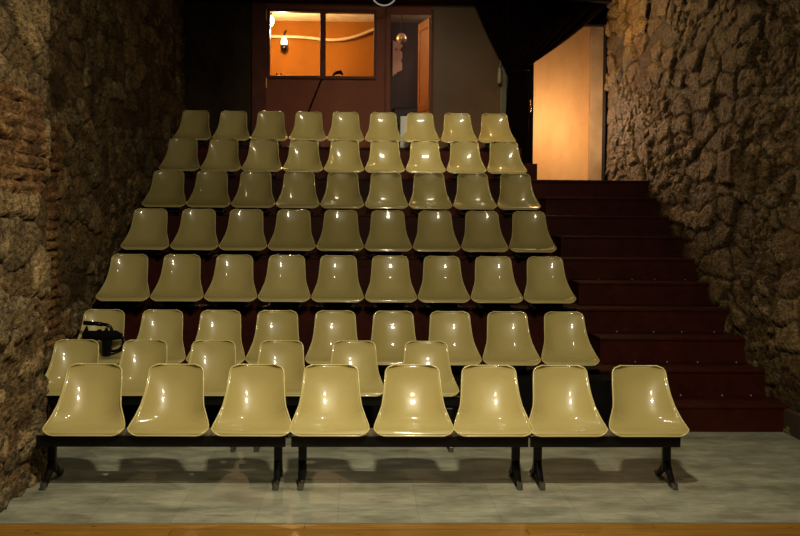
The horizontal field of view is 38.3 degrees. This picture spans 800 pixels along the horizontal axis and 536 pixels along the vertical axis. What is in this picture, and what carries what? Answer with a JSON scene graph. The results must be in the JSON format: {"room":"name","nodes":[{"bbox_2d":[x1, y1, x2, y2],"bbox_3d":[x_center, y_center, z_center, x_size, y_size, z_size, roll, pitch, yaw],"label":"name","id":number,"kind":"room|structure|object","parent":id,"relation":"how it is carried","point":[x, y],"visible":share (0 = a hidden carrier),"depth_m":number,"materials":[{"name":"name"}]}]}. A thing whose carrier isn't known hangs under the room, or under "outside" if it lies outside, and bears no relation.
{"room":"auditorium","nodes":[
{"label":"auditorium","id":0,"kind":"room"},
{"bbox_2d":[0,0,185,511],"bbox_3d":[-2.686,-1.239,9.866,0.507,4.970,12.011,0,2,-5],"label":"wall","id":1,"kind":"structure","parent":0,"point":[92,92],"depth_m":9.39,"materials":[{"name":"brown stone"}]},
{"bbox_2d":[184,0,611,6],"bbox_3d":[-0.145,-3.781,15.558,6.500,0.330,0.500,0,2,-2],"label":"trim","id":2,"kind":"structure","parent":1,"relation":"attached to","point":[422,2],"depth_m":15.64,"materials":[{"name":"grey paint"}]},
{"bbox_2d":[474,2,605,163],"bbox_3d":[1.920,-2.417,15.762,1.859,2.462,0.174,0,2,0],"label":"curtain","id":3,"kind":"object","parent":2,"relation":"hanging from","point":[520,34],"visible":0.77,"depth_m":15.74,"materials":[{"name":"black fabric"}]},
{"bbox_2d":[183,1,431,146],"bbox_3d":[-1.539,-2.496,15.927,3.955,2.950,0.120,0,2,-2],"label":"wall","id":4,"kind":"structure","parent":0,"point":[217,71],"depth_m":15.85,"materials":[{"name":"paint"}]},
{"bbox_2d":[252,2,265,133],"bbox_3d":[-1.940,-2.648,15.892,0.190,2.650,0.150,0,2,-2],"label":"trim","id":5,"kind":"structure","parent":4,"relation":"attached to","point":[258,8],"depth_m":15.81,"materials":[{"name":"brown wood"}]},
{"bbox_2d":[308,79,321,111],"bbox_3d":[-1.212,-2.117,15.867,0.291,1.005,0.023,0,2,-2],"label":"cable","id":6,"kind":"object","parent":4,"relation":"attached to","point":[321,79],"visible":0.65,"depth_m":15.85,"materials":[{"name":"black paint"}]},
{"bbox_2d":[267,8,376,79],"bbox_3d":[-1.077,-3.085,15.899,1.500,0.955,0.155,0,2,-2],"label":"window","id":7,"kind":"structure","parent":4,"relation":"in","point":[322,12],"depth_m":15.84,"materials":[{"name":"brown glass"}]},
{"bbox_2d":[332,70,342,75],"bbox_3d":[-0.861,-2.697,15.941,0.151,0.089,0.052,0,2,-2],"label":"headset","id":8,"kind":"object","parent":7,"relation":"on","point":[339,71],"visible":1,"depth_m":15.93,"materials":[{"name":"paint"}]},
{"bbox_2d":[384,6,433,114],"bbox_3d":[0.121,-2.560,15.959,0.675,2.100,0.160,0,2,-2],"label":"trim","id":9,"kind":"structure","parent":4,"relation":"attached to","point":[432,10],"depth_m":15.88,"materials":[{"name":"brown wood"}]},
{"bbox_2d":[417,18,430,112],"bbox_3d":[0.343,-2.409,16.326,0.040,2.170,0.600,0,2,-14],"label":"door","id":10,"kind":"structure","parent":4,"relation":"in","point":[424,28],"depth_m":16.28,"materials":[{"name":"orange wood"}]},
{"bbox_2d":[270,21,419,111],"bbox_3d":[-1.092,-2.665,18.227,5.000,2.900,0.100,0,2,-2],"label":"wall","id":11,"kind":"structure","parent":0,"point":[353,57],"depth_m":18.15,"materials":[{"name":"orange paint"}]},
{"bbox_2d":[280,30,287,51],"bbox_3d":[-1.809,-3.551,18.006,0.120,0.338,0.200,0,2,-2],"label":"wall lantern","id":12,"kind":"object","parent":11,"relation":"attached to","point":[284,47],"visible":1,"depth_m":17.93,"materials":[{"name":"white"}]},
{"bbox_2d":[393,41,401,75],"bbox_3d":[-0.039,-3.303,18.135,0.150,0.560,0.001,0,2,-2],"label":"poster","id":13,"kind":"object","parent":11,"relation":"attached to","point":[397,48],"visible":1,"depth_m":18.14,"materials":[{"name":"white paper"}]},
{"bbox_2d":[272,13,430,22],"bbox_3d":[-0.695,-3.873,17.048,4.100,0.080,2.180,0,2,-2],"label":"ceiling","id":14,"kind":"structure","parent":0,"point":[276,16],"depth_m":17.78,"materials":[{"name":"beige paint"}]},
{"bbox_2d":[396,15,406,43],"bbox_3d":[0.026,-3.558,16.975,0.168,0.512,0.168,0,2,-2],"label":"globe lamp","id":15,"kind":"object","parent":14,"relation":"hanging from","point":[401,38],"visible":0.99,"depth_m":16.93,"materials":[{"name":"gold glass"}]},
{"bbox_2d":[0,432,799,535],"bbox_3d":[0.232,1.452,6.263,7.300,0.100,5.970,0,2,-2],"label":"floor","id":16,"kind":"structure","parent":0,"point":[719,476],"depth_m":7.03,"materials":[{"name":"grey concrete"}]},
{"bbox_2d":[45,339,236,451],"bbox_3d":[-1.913,0.921,8.419,1.510,0.746,0.552,0,2,-2],"label":"bench","id":17,"kind":"object","parent":16,"relation":"on","point":[216,357],"visible":0.48,"depth_m":8.62,"materials":[{"name":"beige plastic"}]},
{"bbox_2d":[36,363,291,489],"bbox_3d":[-1.445,0.980,7.219,1.556,0.735,0.461,0,2,-2],"label":"bench","id":18,"kind":"object","parent":16,"relation":"on","point":[88,412],"visible":1,"depth_m":7.22,"materials":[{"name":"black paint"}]},
{"bbox_2d":[254,340,460,451],"bbox_3d":[-0.329,0.931,8.472,1.600,0.746,0.552,0,2,-2],"label":"bench","id":19,"kind":"object","parent":16,"relation":"on","point":[289,354],"visible":0.48,"depth_m":8.67,"materials":[{"name":"beige plastic"}]},
{"bbox_2d":[289,364,533,489],"bbox_3d":[0.066,0.990,7.270,1.511,0.735,0.461,0,2,-2],"label":"bench","id":20,"kind":"object","parent":16,"relation":"on","point":[330,412],"visible":1,"depth_m":7.27,"materials":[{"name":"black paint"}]},
{"bbox_2d":[528,365,688,489],"bbox_3d":[1.288,0.997,7.311,1.004,0.735,0.461,0,2,-2],"label":"bench","id":21,"kind":"object","parent":16,"relation":"on","point":[564,412],"visible":1,"depth_m":7.31,"materials":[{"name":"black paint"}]},
{"bbox_2d":[671,395,789,431],"bbox_3d":[2.460,1.181,9.373,1.373,0.215,0.540,0,2,-2],"label":"stair step","id":22,"kind":"structure","parent":16,"relation":"on","point":[700,413],"depth_m":9.12,"materials":[{"name":"paint"}]},
{"bbox_2d":[167,177,648,214],"bbox_3d":[-0.050,-0.884,14.792,6.055,0.450,2.380,0,2,-2],"label":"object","id":23,"kind":"structure","parent":0,"point":[541,188],"depth_m":13.65,"materials":[{"name":"paint"}]},
{"bbox_2d":[158,138,199,176],"bbox_3d":[-2.581,-1.313,13.568,0.476,0.470,0.419,0,2,-2],"label":"chair","id":24,"kind":"object","parent":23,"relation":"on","point":[181,154],"visible":0.95,"depth_m":13.67,"materials":[{"name":"beige plastic"}]},
{"bbox_2d":[200,138,240,176],"bbox_3d":[-2.100,-1.310,13.588,0.476,0.470,0.419,0,2,-1],"label":"chair","id":25,"kind":"object","parent":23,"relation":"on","point":[222,155],"visible":0.92,"depth_m":13.69,"materials":[{"name":"beige plastic"}]},
{"bbox_2d":[241,139,281,176],"bbox_3d":[-1.621,-1.307,13.601,0.476,0.470,0.419,0,2,-2],"label":"chair","id":26,"kind":"object","parent":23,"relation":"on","point":[263,154],"visible":0.94,"depth_m":13.71,"materials":[{"name":"beige plastic"}]},
{"bbox_2d":[282,139,322,177],"bbox_3d":[-1.143,-1.304,13.615,0.476,0.470,0.419,0,2,-2],"label":"chair","id":27,"kind":"object","parent":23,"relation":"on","point":[303,156],"visible":0.92,"depth_m":13.72,"materials":[{"name":"beige plastic"}]},
{"bbox_2d":[324,139,363,172],"bbox_3d":[-0.660,-1.301,13.633,0.477,0.470,0.419,0,2,-2],"label":"chair","id":28,"kind":"object","parent":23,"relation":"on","point":[344,155],"visible":0.94,"depth_m":13.74,"materials":[{"name":"beige plastic"}]},
{"bbox_2d":[193,146,521,178],"bbox_3d":[-0.781,-1.350,15.267,4.620,0.429,1.344,0,2,-2],"label":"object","id":29,"kind":"structure","parent":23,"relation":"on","point":[202,152],"depth_m":14.61,"materials":[{"name":"paint"}]},
{"bbox_2d":[173,110,210,145],"bbox_3d":[-2.615,-1.787,14.610,0.477,0.470,0.419,0,2,-2],"label":"chair","id":30,"kind":"object","parent":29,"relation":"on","point":[194,124],"visible":0.8,"depth_m":14.72,"materials":[{"name":"beige plastic"}]},
{"bbox_2d":[212,110,249,145],"bbox_3d":[-2.132,-1.784,14.628,0.477,0.470,0.419,0,2,-2],"label":"chair","id":31,"kind":"object","parent":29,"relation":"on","point":[232,124],"visible":0.8,"depth_m":14.74,"materials":[{"name":"beige plastic"}]},
{"bbox_2d":[250,111,287,145],"bbox_3d":[-1.656,-1.781,14.650,0.477,0.470,0.419,0,2,-2],"label":"chair","id":32,"kind":"object","parent":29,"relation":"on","point":[270,124],"visible":0.79,"depth_m":14.76,"materials":[{"name":"beige plastic"}]},
{"bbox_2d":[289,111,325,146],"bbox_3d":[-1.171,-1.778,14.669,0.476,0.470,0.419,0,2,-2],"label":"chair","id":33,"kind":"object","parent":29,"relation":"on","point":[308,125],"visible":0.78,"depth_m":14.78,"materials":[{"name":"beige plastic"}]},
{"bbox_2d":[327,112,363,141],"bbox_3d":[-0.695,-1.775,14.677,0.476,0.470,0.419,0,2,-2],"label":"chair","id":34,"kind":"object","parent":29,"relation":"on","point":[345,125],"visible":0.82,"depth_m":14.79,"materials":[{"name":"beige plastic"}]},
{"bbox_2d":[365,112,401,141],"bbox_3d":[-0.213,-1.772,14.703,0.476,0.470,0.419,0,2,-2],"label":"chair","id":35,"kind":"object","parent":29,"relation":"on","point":[382,126],"visible":0.81,"depth_m":14.82,"materials":[{"name":"beige plastic"}]},
{"bbox_2d":[399,116,409,147],"bbox_3d":[0.108,-1.790,15.400,0.220,0.452,0.300,0,2,-2],"label":"box","id":36,"kind":"object","parent":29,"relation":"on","point":[403,119],"visible":0.22,"depth_m":15.25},
{"bbox_2d":[403,112,439,147],"bbox_3d":[0.263,-1.770,14.719,0.477,0.470,0.419,0,2,-2],"label":"chair","id":37,"kind":"object","parent":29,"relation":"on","point":[419,126],"visible":0.84,"depth_m":14.83,"materials":[{"name":"beige plastic"}]},
{"bbox_2d":[441,113,477,147],"bbox_3d":[0.746,-1.766,14.735,0.477,0.470,0.419,0,2,-2],"label":"chair","id":38,"kind":"object","parent":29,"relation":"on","point":[457,126],"visible":0.85,"depth_m":14.85,"materials":[{"name":"beige plastic"}]},
{"bbox_2d":[478,113,515,147],"bbox_3d":[1.227,-1.763,14.742,0.477,0.470,0.419,0,2,-2],"label":"chair","id":39,"kind":"object","parent":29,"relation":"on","point":[494,127],"visible":0.84,"depth_m":14.85,"materials":[{"name":"beige plastic"}]},
{"bbox_2d":[365,140,404,172],"bbox_3d":[-0.181,-1.298,13.653,0.477,0.470,0.419,0,2,-2],"label":"chair","id":40,"kind":"object","parent":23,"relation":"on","point":[384,156],"visible":0.93,"depth_m":13.76,"materials":[{"name":"beige plastic"}]},
{"bbox_2d":[406,140,445,178],"bbox_3d":[0.299,-1.295,13.679,0.476,0.470,0.419,0,2,-2],"label":"chair","id":41,"kind":"object","parent":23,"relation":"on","point":[424,155],"visible":0.95,"depth_m":13.78,"materials":[{"name":"beige plastic"}]},
{"bbox_2d":[446,140,486,178],"bbox_3d":[0.779,-1.292,13.680,0.476,0.470,0.419,0,2,-2],"label":"chair","id":42,"kind":"object","parent":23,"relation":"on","point":[465,157],"visible":0.92,"depth_m":13.78,"materials":[{"name":"beige plastic"}]},
{"bbox_2d":[487,141,526,178],"bbox_3d":[1.256,-1.289,13.699,0.476,0.470,0.419,0,2,-2],"label":"chair","id":43,"kind":"object","parent":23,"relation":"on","point":[504,155],"visible":0.97,"depth_m":13.80,"materials":[{"name":"beige plastic"}]},
{"bbox_2d":[523,164,536,179],"bbox_3d":[1.554,-1.189,14.447,0.255,0.216,0.550,0,2,-2],"label":"stair step","id":44,"kind":"structure","parent":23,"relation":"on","point":[531,168],"depth_m":14.17,"materials":[{"name":"paint"}]},
{"bbox_2d":[92,298,727,353],"bbox_3d":[0.064,0.562,11.103,6.055,0.450,1.098,0,2,-2],"label":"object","id":45,"kind":"structure","parent":0,"point":[597,317],"depth_m":10.60,"materials":[{"name":"paint"}]},
{"bbox_2d":[96,254,149,306],"bbox_3d":[-2.484,0.110,10.440,0.476,0.470,0.419,0,2,-2],"label":"chair","id":46,"kind":"object","parent":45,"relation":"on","point":[125,284],"visible":1,"depth_m":10.52,"materials":[{"name":"beige plastic"}]},
{"bbox_2d":[150,254,203,306],"bbox_3d":[-2.006,0.112,10.466,0.476,0.470,0.418,0,2,-2],"label":"chair","id":47,"kind":"object","parent":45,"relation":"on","point":[179,283],"visible":1,"depth_m":10.54,"materials":[{"name":"beige plastic"}]},
{"bbox_2d":[204,254,256,307],"bbox_3d":[-1.525,0.115,10.484,0.477,0.470,0.419,0,2,-2],"label":"chair","id":48,"kind":"object","parent":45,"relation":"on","point":[232,284],"visible":1,"depth_m":10.56,"materials":[{"name":"beige plastic"}]},
{"bbox_2d":[258,255,310,307],"bbox_3d":[-1.045,0.118,10.497,0.477,0.470,0.419,0,2,-2],"label":"chair","id":49,"kind":"object","parent":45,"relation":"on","point":[285,284],"visible":1,"depth_m":10.58,"materials":[{"name":"beige plastic"}]},
{"bbox_2d":[311,255,363,307],"bbox_3d":[-0.566,0.122,10.501,0.476,0.470,0.419,0,2,-2],"label":"chair","id":50,"kind":"object","parent":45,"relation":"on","point":[337,286],"visible":1,"depth_m":10.58,"materials":[{"name":"beige plastic"}]},
{"bbox_2d":[365,255,416,307],"bbox_3d":[-0.086,0.124,10.526,0.476,0.470,0.419,0,2,-2],"label":"chair","id":51,"kind":"object","parent":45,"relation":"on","point":[390,285],"visible":1,"depth_m":10.61,"materials":[{"name":"beige plastic"}]},
{"bbox_2d":[418,256,469,308],"bbox_3d":[0.393,0.127,10.544,0.476,0.470,0.419,0,2,-2],"label":"chair","id":52,"kind":"object","parent":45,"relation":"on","point":[442,286],"visible":1,"depth_m":10.62,"materials":[{"name":"beige plastic"}]},
{"bbox_2d":[471,256,522,308],"bbox_3d":[0.873,0.130,10.556,0.476,0.470,0.419,0,2,-2],"label":"chair","id":53,"kind":"object","parent":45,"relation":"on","point":[495,286],"visible":1,"depth_m":10.64,"materials":[{"name":"beige plastic"}]},
{"bbox_2d":[524,256,575,308],"bbox_3d":[1.354,0.133,10.572,0.476,0.470,0.419,0,2,-2],"label":"chair","id":54,"kind":"object","parent":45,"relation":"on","point":[547,287],"visible":1,"depth_m":10.65,"materials":[{"name":"beige plastic"}]},
{"bbox_2d":[569,279,710,304],"bbox_3d":[2.398,0.245,11.406,1.373,0.235,0.540,0,2,-2],"label":"stair step","id":55,"kind":"structure","parent":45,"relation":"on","point":[586,291],"depth_m":11.15,"materials":[{"name":"paint"}]},
{"bbox_2d":[124,252,696,299],"bbox_3d":[0.033,0.089,12.119,6.055,0.450,1.098,0,2,-2],"label":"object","id":56,"kind":"structure","parent":0,"point":[575,267],"depth_m":11.62,"materials":[{"name":"paint"}]},
{"bbox_2d":[120,208,168,254],"bbox_3d":[-2.519,-0.365,11.491,0.476,0.470,0.419,0,2,-2],"label":"chair","id":57,"kind":"object","parent":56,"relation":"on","point":[147,235],"visible":0.99,"depth_m":11.58,"materials":[{"name":"beige plastic"}]},
{"bbox_2d":[170,208,218,255],"bbox_3d":[-2.034,-0.362,11.509,0.476,0.470,0.419,0,2,-2],"label":"chair","id":58,"kind":"object","parent":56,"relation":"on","point":[196,234],"visible":0.98,"depth_m":11.59,"materials":[{"name":"beige plastic"}]},
{"bbox_2d":[219,209,266,255],"bbox_3d":[-1.556,-0.359,11.523,0.477,0.470,0.419,0,2,-1],"label":"chair","id":59,"kind":"object","parent":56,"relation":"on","point":[244,234],"visible":0.98,"depth_m":11.61,"materials":[{"name":"beige plastic"}]},
{"bbox_2d":[267,209,315,255],"bbox_3d":[-1.076,-0.355,11.531,0.476,0.470,0.419,0,2,-2],"label":"chair","id":60,"kind":"object","parent":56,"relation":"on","point":[292,235],"visible":0.98,"depth_m":11.62,"materials":[{"name":"beige plastic"}]},
{"bbox_2d":[316,210,363,256],"bbox_3d":[-0.598,-0.353,11.556,0.476,0.470,0.419,0,2,-2],"label":"chair","id":61,"kind":"object","parent":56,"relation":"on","point":[340,235],"visible":0.98,"depth_m":11.64,"materials":[{"name":"beige plastic"}]},
{"bbox_2d":[364,210,411,256],"bbox_3d":[-0.120,-0.350,11.566,0.476,0.470,0.419,0,2,-2],"label":"chair","id":62,"kind":"object","parent":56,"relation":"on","point":[387,236],"visible":0.98,"depth_m":11.65,"materials":[{"name":"beige plastic"}]},
{"bbox_2d":[413,210,460,256],"bbox_3d":[0.360,-0.347,11.583,0.476,0.470,0.419,0,2,-2],"label":"chair","id":63,"kind":"object","parent":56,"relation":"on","point":[435,236],"visible":0.99,"depth_m":11.67,"materials":[{"name":"beige plastic"}]},
{"bbox_2d":[461,211,508,257],"bbox_3d":[0.842,-0.344,11.605,0.477,0.470,0.419,0,2,-2],"label":"chair","id":64,"kind":"object","parent":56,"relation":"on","point":[483,236],"visible":0.99,"depth_m":11.69,"materials":[{"name":"beige plastic"}]},
{"bbox_2d":[509,211,556,257],"bbox_3d":[1.321,-0.341,11.615,0.476,0.470,0.419,0,2,-2],"label":"chair","id":65,"kind":"object","parent":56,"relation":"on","point":[530,237],"visible":0.99,"depth_m":11.70,"materials":[{"name":"beige plastic"}]},
{"bbox_2d":[552,235,684,256],"bbox_3d":[2.367,-0.228,12.422,1.373,0.235,0.540,0,2,-2],"label":"stair step","id":66,"kind":"structure","parent":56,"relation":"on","point":[567,245],"depth_m":12.16,"materials":[{"name":"paint"}]},
{"bbox_2d":[162,213,671,254],"bbox_3d":[0.002,-0.384,13.136,6.055,0.450,1.098,0,2,-2],"label":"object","id":67,"kind":"structure","parent":0,"point":[556,225],"depth_m":12.63,"materials":[{"name":"paint"}]},
{"bbox_2d":[141,170,185,212],"bbox_3d":[-2.546,-0.839,12.539,0.476,0.470,0.419,0,2,-2],"label":"chair","id":68,"kind":"object","parent":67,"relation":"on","point":[166,191],"visible":0.97,"depth_m":12.63,"materials":[{"name":"beige plastic"}]},
{"bbox_2d":[186,170,230,212],"bbox_3d":[-2.069,-0.836,12.543,0.476,0.470,0.419,0,2,-2],"label":"chair","id":69,"kind":"object","parent":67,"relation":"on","point":[210,191],"visible":1,"depth_m":12.64,"materials":[{"name":"beige plastic"}]},
{"bbox_2d":[231,171,274,212],"bbox_3d":[-1.588,-0.833,12.565,0.476,0.470,0.419,0,2,-2],"label":"chair","id":70,"kind":"object","parent":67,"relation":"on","point":[254,191],"visible":0.97,"depth_m":12.66,"materials":[{"name":"beige plastic"}]},
{"bbox_2d":[275,171,319,213],"bbox_3d":[-1.111,-0.830,12.578,0.476,0.470,0.418,0,2,-2],"label":"chair","id":71,"kind":"object","parent":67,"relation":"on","point":[298,192],"visible":0.98,"depth_m":12.67,"materials":[{"name":"beige plastic"}]},
{"bbox_2d":[320,172,363,209],"bbox_3d":[-0.630,-0.827,12.602,0.477,0.470,0.419,0,2,-2],"label":"chair","id":72,"kind":"object","parent":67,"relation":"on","point":[342,192],"visible":0.96,"depth_m":12.70,"materials":[{"name":"beige plastic"}]},
{"bbox_2d":[365,172,407,212],"bbox_3d":[-0.150,-0.824,12.613,0.477,0.470,0.419,0,2,-2],"label":"chair","id":73,"kind":"object","parent":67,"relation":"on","point":[386,190],"visible":0.95,"depth_m":12.71,"materials":[{"name":"beige plastic"}]},
{"bbox_2d":[409,172,452,214],"bbox_3d":[0.327,-0.821,12.634,0.476,0.470,0.419,0,2,-2],"label":"chair","id":74,"kind":"object","parent":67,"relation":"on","point":[429,193],"visible":0.98,"depth_m":12.73,"materials":[{"name":"beige plastic"}]},
{"bbox_2d":[453,173,496,214],"bbox_3d":[0.811,-0.818,12.648,0.476,0.470,0.419,0,2,-2],"label":"chair","id":75,"kind":"object","parent":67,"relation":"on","point":[473,191],"visible":0.98,"depth_m":12.74,"materials":[{"name":"beige plastic"}]},
{"bbox_2d":[497,173,540,214],"bbox_3d":[1.289,-0.815,12.653,0.476,0.470,0.419,0,2,-2],"label":"chair","id":76,"kind":"object","parent":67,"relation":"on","point":[516,191],"visible":0.99,"depth_m":12.75,"materials":[{"name":"beige plastic"}]},
{"bbox_2d":[538,197,659,215],"bbox_3d":[2.336,-0.701,13.439,1.373,0.235,0.540,0,2,-2],"label":"stair step","id":77,"kind":"structure","parent":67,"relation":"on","point":[550,206],"depth_m":13.18,"materials":[{"name":"paint"}]},
{"bbox_2d":[432,5,507,147],"bbox_3d":[1.096,-2.629,15.988,1.315,2.650,0.120,0,2,-2],"label":"wall panel","id":78,"kind":"object","parent":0,"point":[466,61],"visible":0.33,"depth_m":15.92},
{"bbox_2d":[499,63,505,113],"bbox_3d":[1.421,-2.013,15.950,0.090,1.732,0.030,0,2,-2],"label":"trim","id":79,"kind":"structure","parent":78,"relation":"attached to","point":[502,98],"depth_m":15.92,"materials":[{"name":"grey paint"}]},
{"bbox_2d":[497,61,500,83],"bbox_3d":[1.383,-2.736,15.813,0.095,0.403,0.060,0,2,-2],"label":"tassel","id":80,"kind":"object","parent":79,"relation":"hanging from","point":[499,68],"visible":1,"depth_m":15.80,"materials":[{"name":"beige"}]},
{"bbox_2d":[180,353,767,394],"bbox_3d":[0.095,1.025,10.086,6.055,0.430,1.098,0,2,-2],"label":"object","id":81,"kind":"structure","parent":0,"point":[684,378],"depth_m":9.63,"materials":[{"name":"paint"}]},
{"bbox_2d":[77,309,124,364],"bbox_3d":[-2.453,0.583,9.408,0.476,0.470,0.419,0,2,-2],"label":"chair","id":82,"kind":"object","parent":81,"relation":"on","point":[115,318],"visible":0.43,"depth_m":9.56,"materials":[{"name":"beige plastic"}]},
{"bbox_2d":[82,321,125,355],"bbox_3d":[-2.409,0.572,9.362,0.364,0.288,0.092,0,2,-2],"label":"bag","id":83,"kind":"object","parent":82,"relation":"on","point":[106,336],"visible":0.92,"depth_m":9.34,"materials":[{"name":"black fabric"}]},
{"bbox_2d":[136,309,185,363],"bbox_3d":[-1.972,0.586,9.425,0.476,0.470,0.419,0,2,-1],"label":"chair","id":84,"kind":"object","parent":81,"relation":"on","point":[165,325],"visible":0.54,"depth_m":9.56,"materials":[{"name":"beige plastic"}]},
{"bbox_2d":[186,310,244,363],"bbox_3d":[-1.491,0.590,9.430,0.476,0.470,0.419,0,2,-2],"label":"chair","id":85,"kind":"object","parent":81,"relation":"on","point":[213,324],"visible":0.51,"depth_m":9.58,"materials":[{"name":"beige plastic"}]},
{"bbox_2d":[245,310,298,363],"bbox_3d":[-1.016,0.593,9.446,0.476,0.470,0.419,0,2,-2],"label":"chair","id":86,"kind":"object","parent":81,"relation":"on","point":[270,324],"visible":0.5,"depth_m":9.59,"materials":[{"name":"beige plastic"}]},
{"bbox_2d":[50,373,611,427],"bbox_3d":[-0.583,1.070,9.323,4.650,0.395,0.448,0,2,-2],"label":"skirt","id":87,"kind":"object","parent":81,"relation":"attached to","point":[600,383],"visible":0.14,"depth_m":9.15,"materials":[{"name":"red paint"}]},
{"bbox_2d":[305,310,357,363],"bbox_3d":[-0.536,0.596,9.466,0.476,0.470,0.419,0,2,-2],"label":"chair","id":88,"kind":"object","parent":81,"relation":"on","point":[330,327],"visible":0.6,"depth_m":9.60,"materials":[{"name":"beige plastic"}]},
{"bbox_2d":[371,310,415,370],"bbox_3d":[-0.053,0.599,9.482,0.477,0.470,0.419,0,2,-1],"label":"chair","id":89,"kind":"object","parent":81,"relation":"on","point":[391,330],"visible":0.61,"depth_m":9.60,"materials":[{"name":"beige plastic"}]},
{"bbox_2d":[428,311,481,370],"bbox_3d":[0.423,0.602,9.492,0.477,0.470,0.419,0,2,-2],"label":"chair","id":90,"kind":"object","parent":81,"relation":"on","point":[453,328],"visible":0.66,"depth_m":9.61,"materials":[{"name":"beige plastic"}]},
{"bbox_2d":[483,311,540,371],"bbox_3d":[0.905,0.605,9.510,0.476,0.470,0.419,0,2,-2],"label":"chair","id":91,"kind":"object","parent":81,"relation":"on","point":[508,342],"visible":0.94,"depth_m":9.60,"materials":[{"name":"beige plastic"}]},
{"bbox_2d":[541,311,599,371],"bbox_3d":[1.384,0.608,9.526,0.477,0.470,0.419,0,2,-2],"label":"chair","id":92,"kind":"object","parent":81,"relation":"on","point":[566,341],"visible":0.93,"depth_m":9.62,"materials":[{"name":"beige plastic"}]},
{"bbox_2d":[588,331,744,361],"bbox_3d":[2.429,0.718,10.390,1.373,0.235,0.540,0,2,-2],"label":"stair step","id":93,"kind":"structure","parent":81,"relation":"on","point":[608,346],"depth_m":10.13,"materials":[{"name":"paint"}]},
{"bbox_2d":[533,27,589,179],"bbox_3d":[2.174,-2.602,17.337,1.370,2.900,0.100,0,2,-2],"label":"wall","id":94,"kind":"structure","parent":0,"point":[561,77],"depth_m":17.31,"materials":[{"name":"paint"}]},
{"bbox_2d":[588,27,603,179],"bbox_3d":[3.342,-2.591,17.286,1.000,2.900,0.280,0,2,-2],"label":"wall","id":95,"kind":"structure","parent":0,"point":[596,33],"depth_m":17.15,"materials":[{"name":"grey paint"}]},
{"bbox_2d":[604,0,799,435],"bbox_3d":[3.054,-1.203,10.055,0.154,4.970,11.980,0,2,-2],"label":"wall","id":96,"kind":"structure","parent":0,"point":[703,104],"depth_m":10.69,"materials":[{"name":"brown stone"}]},
{"bbox_2d":[783,409,799,439],"bbox_3d":[3.154,1.265,7.804,0.130,0.190,2.870,0,2,-2],"label":"baseboard","id":97,"kind":"structure","parent":96,"relation":"attached to","point":[791,418],"depth_m":8.95,"materials":[{"name":"brown wood"}]},
{"bbox_3d":[0.150,-3.811,11.210,7.800,0.100,16.300,0,2,-2],"label":"ceiling","id":98,"kind":"structure","parent":0,"visible":0},
{"bbox_2d":[373,0,394,5],"bbox_3d":[-0.209,-3.697,15.209,0.350,0.470,0.020,0,2,-2],"label":"hoop","id":99,"kind":"object","parent":98,"relation":"hanging from","point":[373,0],"visible":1,"depth_m":15.21,"materials":[{"name":"grey metal"}]},
{"bbox_3d":[3.393,-1.466,16.133,0.960,4.950,0.120,0,2,-2],"label":"wall","id":100,"kind":"structure","parent":0,"visible":0},
{"bbox_2d":[526,7,608,179],"bbox_3d":[2.336,-2.544,16.013,1.175,2.802,0.200,0,2,-2],"label":"trim","id":101,"kind":"structure","parent":100,"relation":"attached to","point":[600,20],"depth_m":15.94,"materials":[{"name":"black paint"}]},
{"bbox_3d":[-0.212,-2.538,17.761,0.070,2.700,1.100,0,2,-2],"label":"wall booth partition","id":102,"kind":"structure","parent":0,"visible":0},
{"bbox_2d":[271,28,373,40],"bbox_3d":[-1.290,-3.692,18.027,2.080,0.279,0.046,0,2,-2],"label":"pipe","id":103,"kind":"object","parent":102,"relation":"attached to","point":[372,29],"visible":0.72,"depth_m":18.02,"materials":[{"name":"white plastic"}]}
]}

